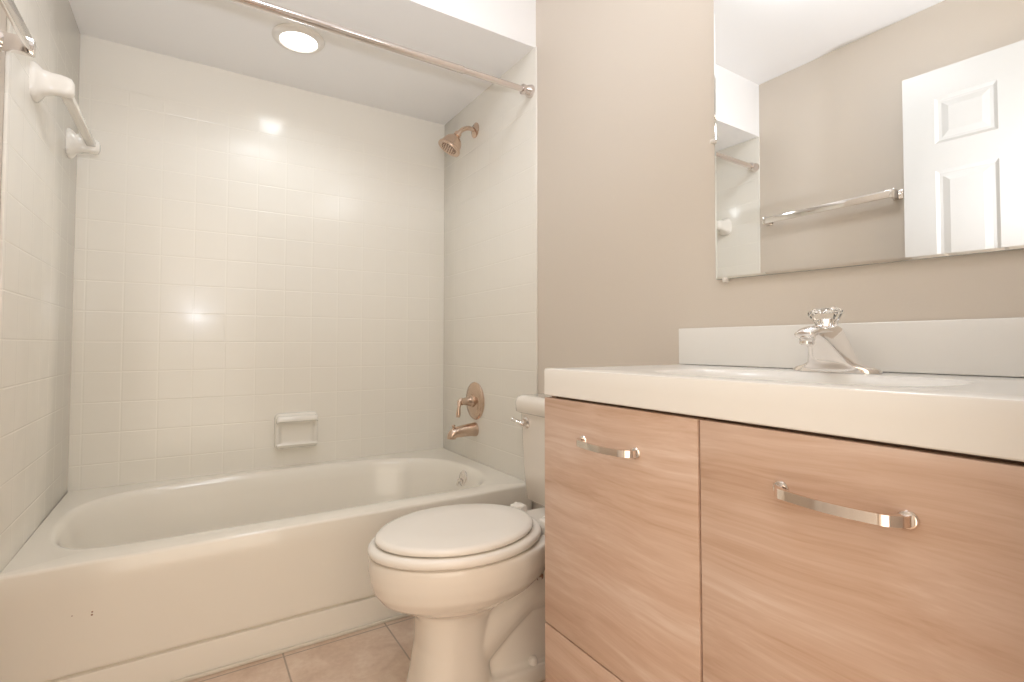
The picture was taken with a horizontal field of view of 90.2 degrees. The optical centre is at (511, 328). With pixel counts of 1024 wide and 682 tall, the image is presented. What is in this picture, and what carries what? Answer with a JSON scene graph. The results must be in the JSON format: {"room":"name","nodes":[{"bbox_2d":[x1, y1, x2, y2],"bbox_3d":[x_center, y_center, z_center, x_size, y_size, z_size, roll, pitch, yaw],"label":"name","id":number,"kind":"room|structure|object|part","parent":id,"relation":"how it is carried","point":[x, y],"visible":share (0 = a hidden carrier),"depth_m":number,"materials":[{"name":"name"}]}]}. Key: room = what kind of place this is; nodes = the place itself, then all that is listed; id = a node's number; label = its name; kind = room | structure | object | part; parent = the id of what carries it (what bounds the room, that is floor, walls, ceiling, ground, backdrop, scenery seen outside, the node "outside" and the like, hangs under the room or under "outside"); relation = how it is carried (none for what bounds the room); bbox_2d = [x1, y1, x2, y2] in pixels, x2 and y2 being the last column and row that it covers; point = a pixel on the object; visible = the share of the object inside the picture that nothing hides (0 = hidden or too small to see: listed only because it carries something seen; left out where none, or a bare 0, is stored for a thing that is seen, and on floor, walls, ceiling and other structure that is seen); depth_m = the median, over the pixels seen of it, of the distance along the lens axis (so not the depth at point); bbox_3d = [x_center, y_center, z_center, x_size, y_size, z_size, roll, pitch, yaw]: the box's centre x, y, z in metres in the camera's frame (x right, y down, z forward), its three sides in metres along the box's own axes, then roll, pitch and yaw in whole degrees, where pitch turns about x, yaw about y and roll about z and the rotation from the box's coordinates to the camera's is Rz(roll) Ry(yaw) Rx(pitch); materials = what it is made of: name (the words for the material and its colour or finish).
{"room":"bathroom","nodes":[
{"label":"bathroom","id":0,"kind":"room"},
{"bbox_2d":[0,0,80,572],"bbox_3d":[-1.017,-0.261,0.820,0.108,2.392,2.537,1,-2,-32],"label":"wall","id":1,"kind":"structure","parent":0,"point":[38,202],"depth_m":1.45,"materials":[{"name":"tile"}]},
{"bbox_2d":[0,0,35,57],"bbox_3d":[-0.983,-0.664,0.924,0.063,0.040,0.635,1,-2,-32],"label":"towel bar","id":2,"kind":"object","parent":1,"relation":"attached to","point":[22,43],"visible":1,"depth_m":1.16,"materials":[{"name":"silver metal"}]},
{"bbox_2d":[29,61,100,158],"bbox_3d":[-1.397,-0.662,1.618,0.087,0.108,0.564,1,-2,-32],"label":"towel bar","id":3,"kind":"object","parent":1,"relation":"attached to","point":[43,83],"visible":1,"depth_m":1.43,"materials":[{"name":"white ceramic"}]},
{"bbox_3d":[-1.269,-0.672,1.415,0.087,0.100,0.084,1,-2,-32],"label":"post","id":4,"kind":"part","parent":3,"relation":"part of","materials":[{"name":"white ceramic"}]},
{"bbox_3d":[-1.525,-0.651,1.821,0.087,0.100,0.084,1,-2,-32],"label":"post","id":5,"kind":"part","parent":3,"relation":"part of","materials":[{"name":"white ceramic"}]},
{"bbox_2d":[230,0,534,97],"bbox_3d":[-0.564,-0.964,1.647,1.517,0.052,0.052,1,-2,-32],"label":"shower rod","id":6,"kind":"object","parent":1,"relation":"attached to","point":[528,91],"visible":1,"depth_m":1.71,"materials":[{"name":"silver metal"}]},
{"bbox_2d":[68,34,444,491],"bbox_3d":[-1.034,-0.063,2.363,1.733,2.096,0.100,1,-2,-32],"label":"wall","id":7,"kind":"structure","parent":0,"point":[249,251],"depth_m":2.22,"materials":[{"name":"tile"}]},
{"bbox_2d":[274,411,317,449],"bbox_3d":[-0.969,0.461,2.299,0.182,0.160,0.050,1,-2,-32],"label":"soap dish","id":8,"kind":"object","parent":7,"relation":"attached to","point":[292,430],"visible":1,"depth_m":2.30,"materials":[{"name":"white ceramic"}]},
{"bbox_2d":[276,441,317,448],"bbox_3d":[-0.966,0.523,2.293,0.170,0.023,0.034,1,-2,-32],"label":"soap tray","id":9,"kind":"object","parent":8,"relation":"on","point":[279,444],"depth_m":2.29,"materials":[{"name":"white ceramic"}]},
{"bbox_2d":[69,0,535,124],"bbox_3d":[-0.806,-1.295,2.042,1.733,0.346,0.952,1,-2,-32],"label":"ceiling","id":10,"kind":"structure","parent":0,"point":[489,37],"depth_m":2.00,"materials":[{"name":"white paint"}]},
{"bbox_2d":[272,23,324,53],"bbox_3d":[-0.827,-1.116,1.978,0.190,0.017,0.190,1,-2,-32],"label":"recessed light","id":11,"kind":"object","parent":10,"relation":"in","point":[297,38],"visible":1,"depth_m":1.96,"materials":[{"name":"white"}]},
{"bbox_2d":[188,615,544,681],"bbox_3d":[-0.207,0.967,1.019,1.733,0.050,3.197,1,-2,-32],"label":"floor","id":12,"kind":"structure","parent":0,"point":[382,652],"depth_m":1.46,"materials":[{"name":"tile"}]},
{"bbox_2d":[0,448,531,681],"bbox_3d":[-0.785,0.790,1.940,1.515,0.364,0.832,1,-2,-32],"label":"bathtub","id":13,"kind":"object","parent":12,"relation":"on","point":[173,579],"visible":0.82,"depth_m":1.51,"materials":[{"name":"white ceramic"}]},
{"bbox_2d":[171,614,409,681],"bbox_3d":[-0.560,0.955,1.579,1.533,0.010,0.010,1,-2,-32],"label":"trim","id":14,"kind":"structure","parent":13,"relation":"attached to","point":[223,668],"depth_m":1.51,"materials":[{"name":"beige tile"}]},
{"bbox_3d":[-0.228,0.667,2.262,0.042,0.068,0.069,1,-2,-32],"label":"overflow plate","id":15,"kind":"part","parent":13,"relation":"part of","materials":[{"name":"silver metal"}]},
{"bbox_2d":[368,393,551,681],"bbox_3d":[-0.018,0.586,1.427,0.766,0.738,0.496,1,-2,-32],"label":"toilet","id":16,"kind":"object","parent":12,"relation":"on","point":[471,577],"visible":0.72,"depth_m":1.26,"materials":[{"name":"white ceramic"}]},
{"bbox_3d":[-0.145,0.524,1.349,0.431,0.020,0.335,1,-2,-32],"label":"lid","id":17,"kind":"part","parent":16,"relation":"part of","materials":[{"name":"white plastic"}]},
{"bbox_3d":[-0.142,0.548,1.350,0.473,0.023,0.360,1,-2,-32],"label":"seat","id":18,"kind":"part","parent":16,"relation":"part of","materials":[{"name":"white plastic"}]},
{"bbox_3d":[-0.023,0.760,1.418,0.752,0.389,0.351,1,-2,-32],"label":"bowl","id":19,"kind":"part","parent":16,"relation":"part of","materials":[{"name":"white ceramic"}]},
{"bbox_3d":[0.027,0.313,1.691,0.040,0.038,0.061,1,-2,-32],"label":"flush lever","id":20,"kind":"part","parent":16,"relation":"part of","materials":[{"name":"silver metal"}]},
{"bbox_3d":[0.222,0.423,1.584,0.183,0.290,0.468,1,-2,-32],"label":"tank","id":21,"kind":"part","parent":16,"relation":"part of","materials":[{"name":"white ceramic"}]},
{"bbox_3d":[0.219,0.251,1.588,0.205,0.058,0.496,1,-2,-32],"label":"tank lid","id":22,"kind":"part","parent":16,"relation":"part of","materials":[{"name":"white ceramic"}]},
{"bbox_2d":[545,396,1023,681],"bbox_3d":[0.483,0.540,0.897,0.504,0.794,0.847,1,-2,-32],"label":"vanity cabinet","id":23,"kind":"object","parent":12,"relation":"on","point":[679,547],"visible":0.99,"depth_m":0.70,"materials":[{"name":"laminate"}]},
{"bbox_3d":[0.191,0.747,0.964,0.018,0.196,0.410,1,-2,-32],"label":"drawer","id":24,"kind":"part","parent":23,"relation":"part of","materials":[{"name":"laminate"}]},
{"bbox_3d":[0.169,0.226,0.965,0.035,0.022,0.166,1,-2,-32],"label":"handle","id":25,"kind":"part","parent":23,"relation":"part of","materials":[{"name":"silver metal"}]},
{"bbox_3d":[0.191,0.398,0.975,0.018,0.496,0.410,1,-2,-32],"label":"drawer","id":26,"kind":"part","parent":23,"relation":"part of","materials":[{"name":"laminate"}]},
{"bbox_2d":[544,317,1023,461],"bbox_3d":[0.500,0.064,0.920,0.471,0.157,0.852,1,-2,-32],"label":"countertop","id":27,"kind":"structure","parent":23,"relation":"on","point":[981,414],"depth_m":0.84,"materials":[{"name":"white stone"}]},
{"bbox_2d":[544,364,1023,461],"bbox_3d":[0.500,0.113,0.919,0.471,0.060,0.852,1,-2,-32],"label":"slab","id":28,"kind":"object","parent":27,"relation":"in","point":[981,414],"depth_m":0.69,"materials":[{"name":"white stone"}]},
{"bbox_2d":[793,307,881,373],"bbox_3d":[0.592,0.021,0.971,0.143,0.126,0.158,1,-2,-32],"label":"faucet","id":29,"kind":"object","parent":27,"relation":"on","point":[830,349],"visible":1,"depth_m":0.95,"materials":[{"name":"silver metal"}]},
{"bbox_3d":[0.574,0.010,0.961,0.102,0.029,0.040,1,-2,-32],"label":"spout","id":30,"kind":"part","parent":29,"relation":"part of","materials":[{"name":"silver metal"}]},
{"bbox_3d":[0.600,-0.021,0.979,0.058,0.041,0.058,1,-2,-32],"label":"knob","id":31,"kind":"part","parent":29,"relation":"part of","materials":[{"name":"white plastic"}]},
{"bbox_3d":[0.322,0.483,0.797,0.012,0.686,0.811,1,-2,-32],"label":"panel","id":32,"kind":"part","parent":23,"relation":"part of","materials":[{"name":"brown wood"}]},
{"bbox_3d":[0.387,0.214,0.619,0.035,0.022,0.166,1,-2,-32],"label":"handle","id":33,"kind":"part","parent":23,"relation":"part of","materials":[{"name":"silver metal"}]},
{"bbox_3d":[0.418,0.386,0.616,0.018,0.496,0.432,1,-2,-32],"label":"drawer","id":34,"kind":"part","parent":23,"relation":"part of","materials":[{"name":"laminate"}]},
{"bbox_2d":[443,0,1023,508],"bbox_3d":[0.357,-0.233,1.686,0.108,2.392,2.537,1,-2,-32],"label":"wall","id":35,"kind":"structure","parent":0,"point":[626,120],"depth_m":1.69,"materials":[{"name":"beige paint"}]},
{"bbox_2d":[438,122,478,156],"bbox_3d":[-0.260,-0.899,2.413,0.184,0.177,0.113,1,-2,-32],"label":"showerhead","id":36,"kind":"object","parent":35,"relation":"attached to","point":[450,144],"visible":1,"depth_m":2.38,"materials":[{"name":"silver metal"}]},
{"bbox_3d":[-0.221,-0.935,2.424,0.101,0.060,0.023,1,-2,-32],"label":"arm","id":37,"kind":"part","parent":36,"relation":"part of","materials":[{"name":"silver metal"}]},
{"bbox_2d":[447,422,478,439],"bbox_3d":[-0.232,0.474,2.362,0.145,0.068,0.066,1,-2,-32],"label":"tub spout","id":38,"kind":"object","parent":35,"relation":"attached to","point":[471,429],"visible":1,"depth_m":2.35,"materials":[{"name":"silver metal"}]},
{"bbox_2d":[456,382,484,419],"bbox_3d":[-0.215,0.341,2.377,0.103,0.176,0.176,1,-2,-32],"label":"shower valve","id":39,"kind":"object","parent":35,"relation":"attached to","point":[474,401],"visible":1,"depth_m":2.36,"materials":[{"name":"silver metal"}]},
{"bbox_3d":[-0.244,0.367,2.355,0.023,0.086,0.035,-1,-2,20],"label":"lever","id":40,"kind":"part","parent":39,"relation":"part of","materials":[{"name":"silver metal"}]},
{"bbox_2d":[679,317,1023,376],"bbox_3d":[0.691,0.038,1.042,0.019,0.097,0.852,1,-2,-32],"label":"backsplash","id":41,"kind":"structure","parent":35,"relation":"attached to","point":[988,346],"depth_m":0.96,"materials":[{"name":"white stone"}]},
{"bbox_2d":[710,0,1023,282],"bbox_3d":[0.716,-0.562,1.022,0.020,0.884,0.734,1,-2,-32],"label":"wall mirror","id":42,"kind":"object","parent":35,"relation":"attached to","point":[849,133],"visible":1,"depth_m":1.03,"materials":[{"name":"silver mirror"}]}
]}

